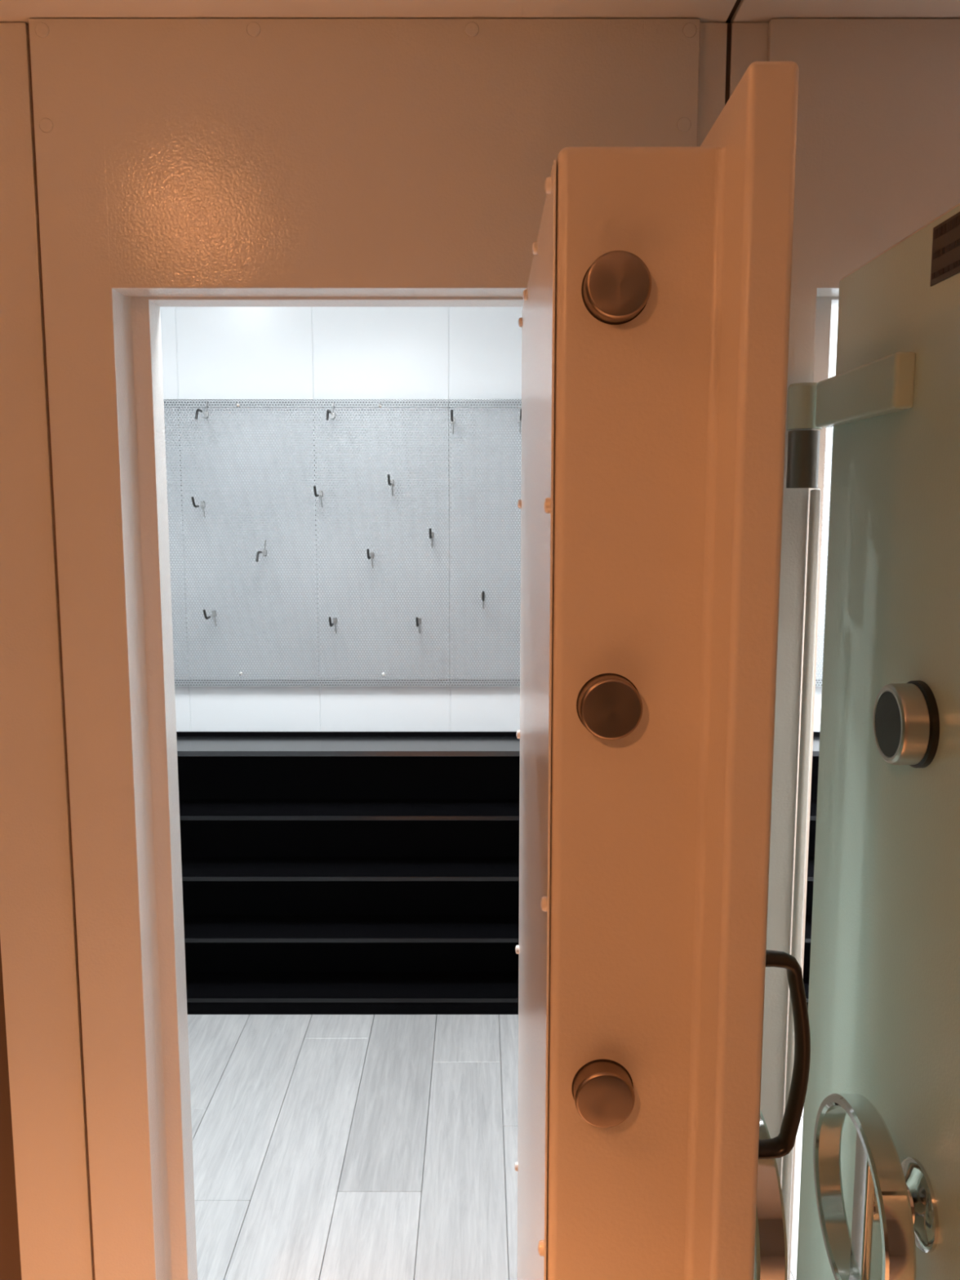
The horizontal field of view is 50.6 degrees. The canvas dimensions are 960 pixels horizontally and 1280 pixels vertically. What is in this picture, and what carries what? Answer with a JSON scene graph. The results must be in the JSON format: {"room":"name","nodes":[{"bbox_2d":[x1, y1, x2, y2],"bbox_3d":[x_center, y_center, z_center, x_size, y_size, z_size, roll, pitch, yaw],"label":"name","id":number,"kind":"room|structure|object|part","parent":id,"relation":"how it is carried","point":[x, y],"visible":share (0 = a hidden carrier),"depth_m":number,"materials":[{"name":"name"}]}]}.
{"room":"vault entrance","nodes":[
{"label":"vault entrance","id":0,"kind":"room"},
{"bbox_2d":[0,941,22,1279],"bbox_3d":[-1.518,0.241,1.616,1.564,2.212,0.020,0,7,0],"label":"wall","id":1,"kind":"structure","parent":0,"point":[10,1255],"depth_m":1.69,"materials":[{"name":"brown paint"}]},
{"bbox_2d":[0,22,93,1279],"bbox_3d":[-0.678,0.246,1.577,0.114,2.211,0.098,0,7,0],"label":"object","id":2,"kind":"structure","parent":1,"relation":"attached to","point":[37,931],"depth_m":1.52,"materials":[{"name":"white paint"}]},
{"bbox_2d":[0,0,959,24],"bbox_3d":[0.050,-0.629,-0.498,4.700,0.050,3.972,0,7,0],"label":"ceiling","id":3,"kind":"structure","parent":0,"point":[11,11],"depth_m":1.36,"materials":[{"name":"white paint"}]},
{"bbox_2d":[725,0,741,22],"bbox_3d":[0.342,-0.623,-0.482,0.008,0.023,3.802,0,7,0],"label":"trim","id":4,"kind":"structure","parent":3,"relation":"attached to","point":[737,2],"depth_m":1.37,"materials":[{"name":"brown rubber"}]},
{"bbox_2d":[28,18,959,1279],"bbox_3d":[0.346,0.143,1.557,1.918,2.420,0.112,0,7,0],"label":"wall","id":5,"kind":"structure","parent":0,"point":[180,162],"depth_m":1.41,"materials":[{"name":"white paint"}]},
{"bbox_2d":[26,24,95,1279],"bbox_3d":[-0.618,0.251,1.540,0.010,2.211,0.012,0,7,0],"label":"trim","id":6,"kind":"structure","parent":5,"relation":"attached to","point":[27,24],"depth_m":1.50,"materials":[{"name":"brown"}]},
{"bbox_2d":[514,61,810,1279],"bbox_3d":[0.175,0.458,1.170,0.248,1.814,0.738,0,7,0],"label":"door","id":7,"kind":"structure","parent":5,"relation":"in","point":[654,322],"depth_m":0.80,"materials":[{"name":"beige metal"}]},
{"bbox_3d":[0.057,0.458,1.164,0.004,1.726,0.585,0,7,0],"label":"plate","id":8,"kind":"part","parent":7,"relation":"part of","materials":[{"name":"white metal"}]},
{"bbox_3d":[0.201,0.463,1.131,0.035,1.814,0.659,0,7,0],"label":"plate","id":9,"kind":"part","parent":7,"relation":"part of","materials":[{"name":"white metal"}]},
{"bbox_3d":[0.246,0.348,0.851,0.059,0.182,0.021,0,7,0],"label":"pull handle","id":10,"kind":"part","parent":7,"relation":"part of","materials":[{"name":"black metal"}]},
{"bbox_2d":[724,23,731,105],"bbox_3d":[0.342,0.251,1.540,0.006,2.211,0.016,0,7,0],"label":"trim","id":11,"kind":"structure","parent":5,"relation":"attached to","point":[729,25],"depth_m":1.40,"materials":[{"name":"brown rubber"}]},
{"bbox_2d":[697,22,768,146],"bbox_3d":[0.346,0.152,1.565,0.097,2.400,0.099,0,7,0],"label":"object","id":12,"kind":"structure","parent":5,"relation":"attached to","point":[748,41],"depth_m":1.39,"materials":[{"name":"white paint"}]},
{"bbox_2d":[781,203,959,1279],"bbox_3d":[0.518,0.458,1.170,0.248,1.814,0.738,0,7,0],"label":"door","id":13,"kind":"structure","parent":5,"relation":"in","point":[880,1184],"depth_m":1.15,"materials":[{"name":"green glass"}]},
{"bbox_3d":[0.478,0.548,1.544,0.012,1.540,0.020,0,7,0],"label":"hinge post","id":14,"kind":"part","parent":13,"relation":"part of","materials":[{"name":"beige metal"}]},
{"bbox_3d":[0.464,-0.300,1.239,0.024,0.061,0.265,0,7,0],"label":"hinge arm","id":15,"kind":"part","parent":13,"relation":"part of","materials":[{"name":"white metal"}]},
{"bbox_3d":[0.492,0.463,1.131,0.035,1.814,0.659,0,7,0],"label":"plate","id":16,"kind":"part","parent":13,"relation":"part of","materials":[{"name":"white metal"}]},
{"bbox_3d":[0.445,0.608,1.095,0.061,0.090,0.090,0,7,0],"label":"ring handle","id":17,"kind":"part","parent":13,"relation":"part of","materials":[{"name":"silver metal"}]},
{"bbox_3d":[0.474,-0.391,0.989,0.002,0.059,0.150,0,7,0],"label":"label plate","id":18,"kind":"part","parent":13,"relation":"part of","materials":[{"name":"brown metal"}]},
{"bbox_2d":[187,1014,804,1279],"bbox_3d":[0.050,1.516,0.598,4.900,0.060,5.800,0,7,0],"label":"floor","id":19,"kind":"structure","parent":0,"point":[326,1147],"depth_m":2.49,"materials":[{"name":"grey wood"}]},
{"bbox_2d":[176,731,519,1014],"bbox_3d":[-0.592,0.726,3.182,1.817,0.851,0.208,0,7,0],"label":"shelf unit","id":20,"kind":"object","parent":19,"relation":"on","point":[324,873],"visible":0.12,"depth_m":3.23,"materials":[{"name":"black metal"}]},
{"bbox_3d":[-0.592,0.526,3.150,1.781,0.014,0.180,0,7,0],"label":"shelf","id":21,"kind":"part","parent":20,"relation":"part of","materials":[{"name":"black"}]},
{"bbox_3d":[-0.592,0.714,3.175,1.781,0.014,0.180,0,7,0],"label":"shelf","id":22,"kind":"part","parent":20,"relation":"part of","materials":[{"name":"black metal"}]},
{"bbox_3d":[-0.592,0.909,3.199,1.781,0.014,0.180,0,7,0],"label":"shelf","id":23,"kind":"part","parent":20,"relation":"part of","materials":[{"name":"black"}]},
{"bbox_3d":[-0.592,1.101,3.224,1.781,0.014,0.180,0,7,0],"label":"shelf","id":24,"kind":"part","parent":20,"relation":"part of","materials":[{"name":"black"}]},
{"bbox_2d":[803,731,819,1009],"bbox_3d":[1.288,0.726,3.182,1.825,0.851,0.208,0,7,0],"label":"shelf unit","id":25,"kind":"object","parent":19,"relation":"on","point":[815,734],"visible":0.02,"depth_m":3.23,"materials":[{"name":"black laminate"}]},
{"bbox_3d":[1.288,1.101,3.224,1.789,0.014,0.180,0,7,0],"label":"shelf","id":26,"kind":"part","parent":25,"relation":"part of","materials":[{"name":"black metal"}]},
{"bbox_3d":[1.288,0.909,3.199,1.789,0.014,0.180,0,7,0],"label":"shelf","id":27,"kind":"part","parent":25,"relation":"part of","materials":[{"name":"black"}]},
{"bbox_3d":[1.288,0.714,3.175,1.789,0.014,0.180,0,7,0],"label":"shelf","id":28,"kind":"part","parent":25,"relation":"part of","materials":[{"name":"black"}]},
{"bbox_3d":[1.288,0.526,3.150,1.789,0.014,0.180,0,7,0],"label":"shelf","id":29,"kind":"part","parent":25,"relation":"part of","materials":[{"name":"black metal"}]},
{"bbox_2d":[160,306,838,731],"bbox_3d":[0.425,-0.058,3.204,3.950,2.400,0.030,0,7,0],"label":"wall","id":30,"kind":"structure","parent":0,"point":[208,353],"depth_m":3.13,"materials":[{"name":"white"}]},
{"bbox_2d":[163,399,449,686],"bbox_3d":[-0.688,-0.293,3.140,1.185,0.880,0.035,0,7,0],"label":"pegboard","id":31,"kind":"object","parent":30,"relation":"attached to","point":[169,403],"visible":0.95,"depth_m":3.13,"materials":[{"name":"silver metal"}]},
{"bbox_2d":[191,496,204,517],"bbox_3d":[-0.848,-0.399,3.057,0.014,0.062,0.108,0,7,0],"label":"hook","id":32,"kind":"object","parent":31,"relation":"attached to","point":[202,503],"visible":1,"depth_m":3.09,"materials":[{"name":"silver metal"}]},
{"bbox_2d":[195,401,208,419],"bbox_3d":[-0.829,-0.684,3.021,0.014,0.062,0.108,0,7,0],"label":"hook","id":33,"kind":"object","parent":31,"relation":"attached to","point":[206,413],"visible":1,"depth_m":3.06,"materials":[{"name":"silver metal"}]},
{"bbox_2d":[202,609,216,626],"bbox_3d":[-0.825,-0.067,3.100,0.015,0.062,0.108,0,7,0],"label":"hook","id":34,"kind":"object","parent":31,"relation":"attached to","point":[214,612],"visible":1,"depth_m":3.13,"materials":[{"name":"silver metal"}]},
{"bbox_2d":[255,540,266,561],"bbox_3d":[-0.663,-0.269,3.074,0.014,0.062,0.108,0,7,0],"label":"hook","id":35,"kind":"object","parent":31,"relation":"attached to","point":[264,553],"visible":1,"depth_m":3.12,"materials":[{"name":"silver metal"}]},
{"bbox_3d":[-0.688,-0.719,3.090,1.185,0.018,0.024,0,7,0],"label":"mounting rail","id":36,"kind":"part","parent":31,"relation":"part of","materials":[{"name":"grey metal"}]},
{"bbox_3d":[-0.688,0.132,3.199,1.185,0.018,0.024,0,7,0],"label":"mounting rail","id":37,"kind":"part","parent":31,"relation":"part of","materials":[{"name":"grey metal"}]},
{"bbox_2d":[313,485,323,506],"bbox_3d":[-0.487,-0.431,3.053,0.014,0.062,0.108,0,7,0],"label":"hook","id":38,"kind":"object","parent":31,"relation":"attached to","point":[320,492],"visible":1,"depth_m":3.10,"materials":[{"name":"silver metal"}]},
{"bbox_2d":[325,402,334,420],"bbox_3d":[-0.446,-0.681,3.021,0.014,0.062,0.108,0,7,0],"label":"hook","id":39,"kind":"object","parent":31,"relation":"attached to","point":[332,414],"visible":1,"depth_m":3.07,"materials":[{"name":"silver metal"}]},
{"bbox_2d":[328,617,337,633],"bbox_3d":[-0.450,-0.045,3.103,0.014,0.062,0.108,0,7,0],"label":"hook","id":40,"kind":"object","parent":31,"relation":"attached to","point":[335,619],"visible":1,"depth_m":3.15,"materials":[{"name":"silver metal"}]},
{"bbox_2d":[366,548,373,568],"bbox_3d":[-0.333,-0.247,3.077,0.014,0.062,0.108,0,7,0],"label":"hook","id":41,"kind":"object","parent":31,"relation":"attached to","point":[371,555],"visible":1,"depth_m":3.12,"materials":[{"name":"silver metal"}]},
{"bbox_2d":[386,474,394,496],"bbox_3d":[-0.269,-0.464,3.049,0.014,0.062,0.108,0,7,0],"label":"hook","id":42,"kind":"object","parent":31,"relation":"attached to","point":[391,482],"visible":1,"depth_m":3.09,"materials":[{"name":"silver metal"}]},
{"bbox_2d":[415,617,421,633],"bbox_3d":[-0.189,-0.045,3.103,0.013,0.062,0.108,-1,7,0],"label":"hook","id":43,"kind":"object","parent":31,"relation":"attached to","point":[418,620],"visible":1,"depth_m":3.14,"materials":[{"name":"silver metal"}]},
{"bbox_2d":[429,528,434,547],"bbox_3d":[-0.147,-0.307,3.069,0.013,0.062,0.108,0,7,0],"label":"hook","id":44,"kind":"object","parent":31,"relation":"attached to","point":[431,533],"visible":1,"depth_m":3.11,"materials":[{"name":"silver metal"}]},
{"bbox_2d":[448,399,521,686],"bbox_3d":[0.111,-0.293,3.142,0.410,0.880,0.031,0,7,0],"label":"pegboard","id":45,"kind":"object","parent":30,"relation":"attached to","point":[512,403],"visible":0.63,"depth_m":3.13,"materials":[{"name":"silver metal"}]},
{"bbox_2d":[450,409,454,433],"bbox_3d":[-0.082,-0.650,3.025,0.013,0.062,0.108,0,7,0],"label":"hook","id":46,"kind":"object","parent":45,"relation":"attached to","point":[452,419],"visible":1,"depth_m":3.07,"materials":[{"name":"silver metal"}]},
{"bbox_2d":[480,591,484,608],"bbox_3d":[0.010,-0.122,3.093,0.013,0.062,0.108,0,7,0],"label":"hook","id":47,"kind":"object","parent":45,"relation":"attached to","point":[482,594],"visible":1,"depth_m":3.05,"materials":[{"name":"silver metal"}]},
{"bbox_3d":[0.111,0.132,3.199,0.410,0.018,0.024,0,7,0],"label":"mounting rail","id":48,"kind":"part","parent":45,"relation":"part of","materials":[{"name":"grey metal"}]},
{"bbox_3d":[0.111,-0.719,3.090,0.410,0.018,0.024,0,7,0],"label":"mounting rail","id":49,"kind":"part","parent":45,"relation":"part of","materials":[{"name":"grey metal"}]},
{"bbox_2d":[517,408,521,432],"bbox_3d":[0.121,-0.652,3.025,0.013,0.062,0.108,0,7,0],"label":"hook","id":50,"kind":"object","parent":45,"relation":"attached to","point":[519,418],"visible":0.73,"depth_m":3.07,"materials":[{"name":"silver metal"}]},
{"bbox_2d":[815,426,833,686],"bbox_3d":[1.287,-0.293,3.142,1.826,0.880,0.031,0,7,0],"label":"pegboard","id":51,"kind":"object","parent":30,"relation":"attached to","point":[818,681],"visible":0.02,"depth_m":3.13,"materials":[{"name":"silver metal"}]}
]}

